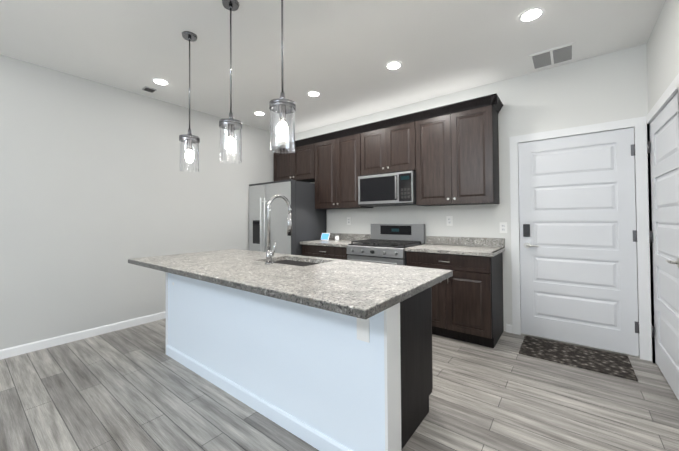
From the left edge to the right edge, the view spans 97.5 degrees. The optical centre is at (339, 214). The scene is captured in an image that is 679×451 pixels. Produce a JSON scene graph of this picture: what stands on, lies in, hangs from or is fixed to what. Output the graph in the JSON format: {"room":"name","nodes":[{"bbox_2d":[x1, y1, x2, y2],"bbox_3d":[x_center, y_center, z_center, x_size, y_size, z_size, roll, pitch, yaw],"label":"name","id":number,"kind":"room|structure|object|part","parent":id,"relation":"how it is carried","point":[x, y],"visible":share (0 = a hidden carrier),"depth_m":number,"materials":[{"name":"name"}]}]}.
{"room":"kitchen","nodes":[
{"label":"kitchen","id":0,"kind":"room"},
{"bbox_2d":[0,55,285,349],"bbox_3d":[-2.968,-0.069,2.880,0.120,2.740,6.640,-1,-1,38],"label":"wall","id":1,"kind":"structure","parent":0,"point":[98,188],"depth_m":3.24,"materials":[{"name":"paint"}]},
{"bbox_2d":[0,311,165,359],"bbox_3d":[-3.159,1.254,2.490,0.014,0.085,5.570,-1,-1,38],"label":"baseboard","id":2,"kind":"structure","parent":1,"relation":"attached to","point":[40,344],"depth_m":3.06,"materials":[{"name":"white wood"}]},
{"bbox_2d":[0,0,664,135],"bbox_3d":[-1.110,-1.505,1.460,4.840,0.060,6.640,-1,-1,38],"label":"ceiling","id":3,"kind":"structure","parent":0,"point":[338,55],"depth_m":2.57,"materials":[{"name":"paint"}]},
{"bbox_2d":[142,86,156,92],"bbox_3d":[-2.185,-1.428,3.421,0.110,0.016,0.110,-1,-1,38],"label":"ceiling vent","id":4,"kind":"object","parent":3,"relation":"attached to","point":[148,89],"visible":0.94,"depth_m":3.40,"materials":[{"name":"grey metal"}]},
{"bbox_2d":[152,78,168,84],"bbox_3d":[-1.944,-1.437,3.241,0.164,0.006,0.164,-1,-1,38],"label":"recessed light","id":5,"kind":"object","parent":3,"relation":"in","point":[159,81],"visible":1,"depth_m":3.22,"materials":[{"name":"white plastic"}]},
{"bbox_2d":[179,31,199,171],"bbox_3d":[-1.220,-0.905,2.424,0.152,1.108,0.152,-1,-1,38],"label":"pendant light","id":6,"kind":"object","parent":3,"relation":"hanging from","point":[189,139],"visible":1,"depth_m":2.41,"materials":[{"name":"clear glass"}]},
{"bbox_3d":[-1.217,-0.471,2.417,0.145,0.241,0.145,-1,-1,38],"label":"glass","id":7,"kind":"part","parent":6,"relation":"part of","materials":[{"name":"clear glass"}]},
{"bbox_3d":[-1.217,-0.469,2.417,0.064,0.109,0.062,-1,-1,38],"label":"bulb","id":8,"kind":"part","parent":6,"relation":"part of","materials":[{"name":"white glass"}]},
{"bbox_2d":[219,0,241,163],"bbox_3d":[-0.753,-0.914,2.063,0.152,1.108,0.152,-1,-1,38],"label":"pendant light","id":9,"kind":"object","parent":3,"relation":"hanging from","point":[230,124],"visible":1,"depth_m":2.06,"materials":[{"name":"clear glass"}]},
{"bbox_3d":[-0.750,-0.480,2.056,0.145,0.241,0.145,-1,-1,38],"label":"glass","id":10,"kind":"part","parent":9,"relation":"part of","materials":[{"name":"clear glass"}]},
{"bbox_3d":[-0.750,-0.478,2.056,0.064,0.109,0.062,-1,-1,38],"label":"bulb","id":11,"kind":"part","parent":9,"relation":"part of","materials":[{"name":"white glass"}]},
{"bbox_2d":[254,111,264,115],"bbox_3d":[-1.138,-1.427,4.236,0.164,0.006,0.164,-1,-1,38],"label":"recessed light","id":12,"kind":"object","parent":3,"relation":"in","point":[258,113],"visible":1,"depth_m":4.22,"materials":[{"name":"white plastic"}]},
{"bbox_2d":[269,0,295,152],"bbox_3d":[-0.334,-0.922,1.739,0.152,1.108,0.152,-1,-1,38],"label":"pendant light","id":13,"kind":"object","parent":3,"relation":"hanging from","point":[282,106],"visible":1,"depth_m":1.72,"materials":[{"name":"clear glass"}]},
{"bbox_3d":[-0.331,-0.488,1.732,0.145,0.241,0.145,-1,-1,38],"label":"glass","id":14,"kind":"part","parent":13,"relation":"part of","materials":[{"name":"clear glass"}]},
{"bbox_3d":[-0.331,-0.486,1.732,0.064,0.109,0.062,-1,-1,38],"label":"bulb","id":15,"kind":"part","parent":13,"relation":"part of","materials":[{"name":"white glass"}]},
{"bbox_2d":[307,91,320,96],"bbox_3d":[-0.309,-1.444,3.583,0.164,0.006,0.164,-1,-1,38],"label":"recessed light","id":16,"kind":"object","parent":3,"relation":"in","point":[313,93],"visible":1,"depth_m":3.58,"materials":[{"name":"white plastic"}]},
{"bbox_2d":[385,61,401,69],"bbox_3d":[0.533,-1.460,2.933,0.164,0.006,0.164,-1,-1,38],"label":"recessed light","id":17,"kind":"object","parent":3,"relation":"in","point":[393,65],"visible":1,"depth_m":2.92,"materials":[{"name":"white plastic"}]},
{"bbox_2d":[518,7,544,22],"bbox_3d":[1.424,-1.478,2.213,0.164,0.006,0.164,-1,-1,38],"label":"recessed light","id":18,"kind":"object","parent":3,"relation":"in","point":[531,14],"visible":1,"depth_m":2.20,"materials":[{"name":"white plastic"}]},
{"bbox_2d":[528,42,575,70],"bbox_3d":[1.999,-1.471,2.802,0.350,0.008,0.355,-1,-1,38],"label":"ceiling vent","id":19,"kind":"object","parent":3,"relation":"in","point":[553,56],"visible":1,"depth_m":2.79,"materials":[{"name":"white metal"}]},
{"bbox_2d":[0,318,678,450],"bbox_3d":[-1.090,1.295,1.416,4.840,0.060,6.640,-1,-1,38],"label":"floor","id":20,"kind":"structure","parent":0,"point":[135,388],"depth_m":1.97,"materials":[{"name":"grey wood"}]},
{"bbox_2d":[249,179,325,255],"bbox_3d":[-0.839,0.420,4.711,0.956,1.790,0.832,-1,-1,38],"label":"refrigerator","id":21,"kind":"object","parent":20,"relation":"on","point":[308,221],"visible":0.54,"depth_m":4.39,"materials":[{"name":"grey metal"}]},
{"bbox_2d":[138,265,440,450],"bbox_3d":[-0.512,0.842,2.280,2.300,0.865,1.007,-1,-1,38],"label":"kitchen island","id":22,"kind":"object","parent":20,"relation":"on","point":[323,354],"depth_m":1.72,"materials":[{"name":"white"}]},
{"bbox_2d":[128,249,451,320],"bbox_3d":[-0.554,0.391,2.239,2.430,0.035,1.025,-1,-1,38],"label":"island countertop","id":23,"kind":"structure","parent":22,"relation":"on","point":[363,290],"depth_m":1.72,"materials":[{"name":"grey stone"}]},
{"bbox_2d":[265,194,291,263],"bbox_3d":[-0.450,0.109,2.299,0.111,0.528,0.261,-1,-1,38],"label":"faucet","id":24,"kind":"object","parent":23,"relation":"on","point":[269,254],"visible":1,"depth_m":2.23,"materials":[{"name":"silver metal"}]},
{"bbox_2d":[276,257,319,264],"bbox_3d":[-0.369,0.511,2.402,0.584,0.225,0.374,-1,-1,38],"label":"sink","id":25,"kind":"object","parent":23,"relation":"in","point":[283,260],"depth_m":2.54,"materials":[{"name":"silver metal"}]},
{"bbox_2d":[302,245,347,259],"bbox_3d":[-0.026,0.865,4.257,0.835,0.875,0.607,-1,-1,38],"label":"base cabinet","id":26,"kind":"object","parent":20,"relation":"on","point":[323,251],"depth_m":4.01,"materials":[{"name":"brown wood"}]},
{"bbox_2d":[300,241,354,248],"bbox_3d":[-0.040,0.410,4.252,0.841,0.035,0.639,-1,-1,38],"label":"countertop","id":27,"kind":"structure","parent":26,"relation":"on","point":[339,244],"depth_m":4.07,"materials":[{"name":"grey stone"}]},
{"bbox_2d":[321,233,329,240],"bbox_3d":[-0.205,0.338,4.418,0.150,0.115,0.062,-1,-1,38],"label":"smart display","id":28,"kind":"object","parent":27,"relation":"on","point":[324,236],"visible":1,"depth_m":4.40,"materials":[{"name":"white plastic"}]},
{"bbox_2d":[347,224,424,265],"bbox_3d":[0.569,0.709,3.708,0.770,1.160,0.693,-1,-1,38],"label":"range","id":29,"kind":"object","parent":20,"relation":"on","point":[387,243],"visible":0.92,"depth_m":3.66,"materials":[{"name":"grey metal"}]},
{"bbox_2d":[407,253,503,347],"bbox_3d":[1.260,0.840,3.264,0.850,0.875,0.607,-1,-1,38],"label":"base cabinet","id":30,"kind":"object","parent":20,"relation":"on","point":[467,301],"depth_m":2.94,"materials":[{"name":"brown wood"}]},
{"bbox_2d":[405,245,503,256],"bbox_3d":[1.256,0.385,3.252,0.877,0.035,0.639,-1,-1,38],"label":"countertop","id":31,"kind":"structure","parent":30,"relation":"on","point":[464,250],"depth_m":3.10,"materials":[{"name":"grey stone"}]},
{"bbox_2d":[519,336,637,380],"bbox_3d":[2.078,1.255,2.656,0.770,0.012,0.495,-1,-1,38],"label":"rug","id":32,"kind":"object","parent":20,"relation":"on","point":[610,363],"visible":0.96,"depth_m":2.61,"materials":[{"name":"fabric"}]},
{"bbox_2d":[286,43,647,332],"bbox_3d":[0.954,-0.079,3.996,4.725,2.740,0.160,-1,-1,38],"label":"wall","id":33,"kind":"structure","parent":0,"point":[609,87],"depth_m":3.20,"materials":[{"name":"white paint"}]},
{"bbox_2d":[272,137,315,182],"bbox_3d":[-0.659,-0.842,4.943,0.948,0.620,0.324,-1,-1,38],"label":"upper cabinet","id":34,"kind":"object","parent":33,"relation":"attached to","point":[299,165],"depth_m":4.76,"materials":[{"name":"brown wood"}]},
{"bbox_2d":[312,125,372,208],"bbox_3d":[0.050,-0.623,4.393,0.962,1.085,0.324,-1,-1,38],"label":"upper cabinet","id":35,"kind":"object","parent":33,"relation":"attached to","point":[340,154],"depth_m":4.23,"materials":[{"name":"brown wood"}]},
{"bbox_2d":[347,217,350,224],"bbox_3d":[0.142,0.105,4.514,0.072,0.116,0.008,-1,-1,38],"label":"electrical outlet","id":36,"kind":"object","parent":33,"relation":"attached to","point":[348,220],"visible":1,"depth_m":4.51,"materials":[{"name":"white plastic"}]},
{"bbox_2d":[364,113,415,175],"bbox_3d":[0.689,-0.849,3.903,0.777,0.658,0.324,-1,-1,38],"label":"upper cabinet","id":37,"kind":"object","parent":33,"relation":"attached to","point":[390,145],"depth_m":3.74,"materials":[{"name":"brown wood"}]},
{"bbox_2d":[358,171,415,206],"bbox_3d":[0.654,-0.306,3.844,0.766,0.390,0.448,-1,-1,38],"label":"microwave","id":38,"kind":"object","parent":37,"relation":"attached to","point":[390,189],"visible":0.98,"depth_m":3.67,"materials":[{"name":"grey metal"}]},
{"bbox_2d":[329,233,503,248],"bbox_3d":[0.804,0.332,3.992,2.496,0.100,0.021,-1,-1,38],"label":"backsplash","id":39,"kind":"structure","parent":33,"relation":"attached to","point":[499,242],"depth_m":3.59,"materials":[{"name":"grey stone"}]},
{"bbox_2d":[446,216,452,225],"bbox_3d":[1.329,0.082,3.598,0.072,0.116,0.008,-1,-1,38],"label":"electrical outlet","id":40,"kind":"object","parent":33,"relation":"attached to","point":[449,219],"visible":1,"depth_m":3.59,"materials":[{"name":"white plastic"}]},
{"bbox_2d":[412,94,499,205],"bbox_3d":[1.303,-0.648,3.426,0.894,1.085,0.324,-1,-1,38],"label":"upper cabinet","id":41,"kind":"object","parent":33,"relation":"attached to","point":[449,154],"depth_m":3.24,"materials":[{"name":"brown wood"}]},
{"bbox_2d":[500,222,506,232],"bbox_3d":[1.785,0.148,3.245,0.072,0.116,0.008,-1,-1,38],"label":"electrical outlet","id":42,"kind":"object","parent":33,"relation":"attached to","point":[503,227],"visible":1,"depth_m":3.24,"materials":[{"name":"white plastic"}]},
{"bbox_2d":[518,127,638,355],"bbox_3d":[2.261,0.245,2.879,0.896,2.010,0.101,-1,-1,38],"label":"entry door","id":43,"kind":"structure","parent":33,"relation":"in","point":[578,249],"depth_m":2.85,"materials":[{"name":"white wood"}]},
{"bbox_2d":[509,73,678,363],"bbox_3d":[2.033,0.208,2.486,1.172,2.102,1.148,-1,-1,38],"label":"door frame","id":44,"kind":"structure","parent":33,"relation":"attached to","point":[644,246],"depth_m":2.66,"materials":[{"name":"white wood"}]},
{"bbox_2d":[647,0,678,112],"bbox_3d":[0.793,-0.141,-0.004,0.160,2.740,6.670,-1,-1,38],"label":"wall","id":45,"kind":"structure","parent":0,"point":[662,56],"depth_m":2.14,"materials":[{"name":"white paint"}]},
{"bbox_2d":[647,92,678,399],"bbox_3d":[2.369,0.235,2.166,0.101,2.010,0.914,-1,-1,38],"label":"door","id":46,"kind":"structure","parent":45,"relation":"in","point":[664,129],"depth_m":2.17,"materials":[{"name":"white wood"}]}
]}

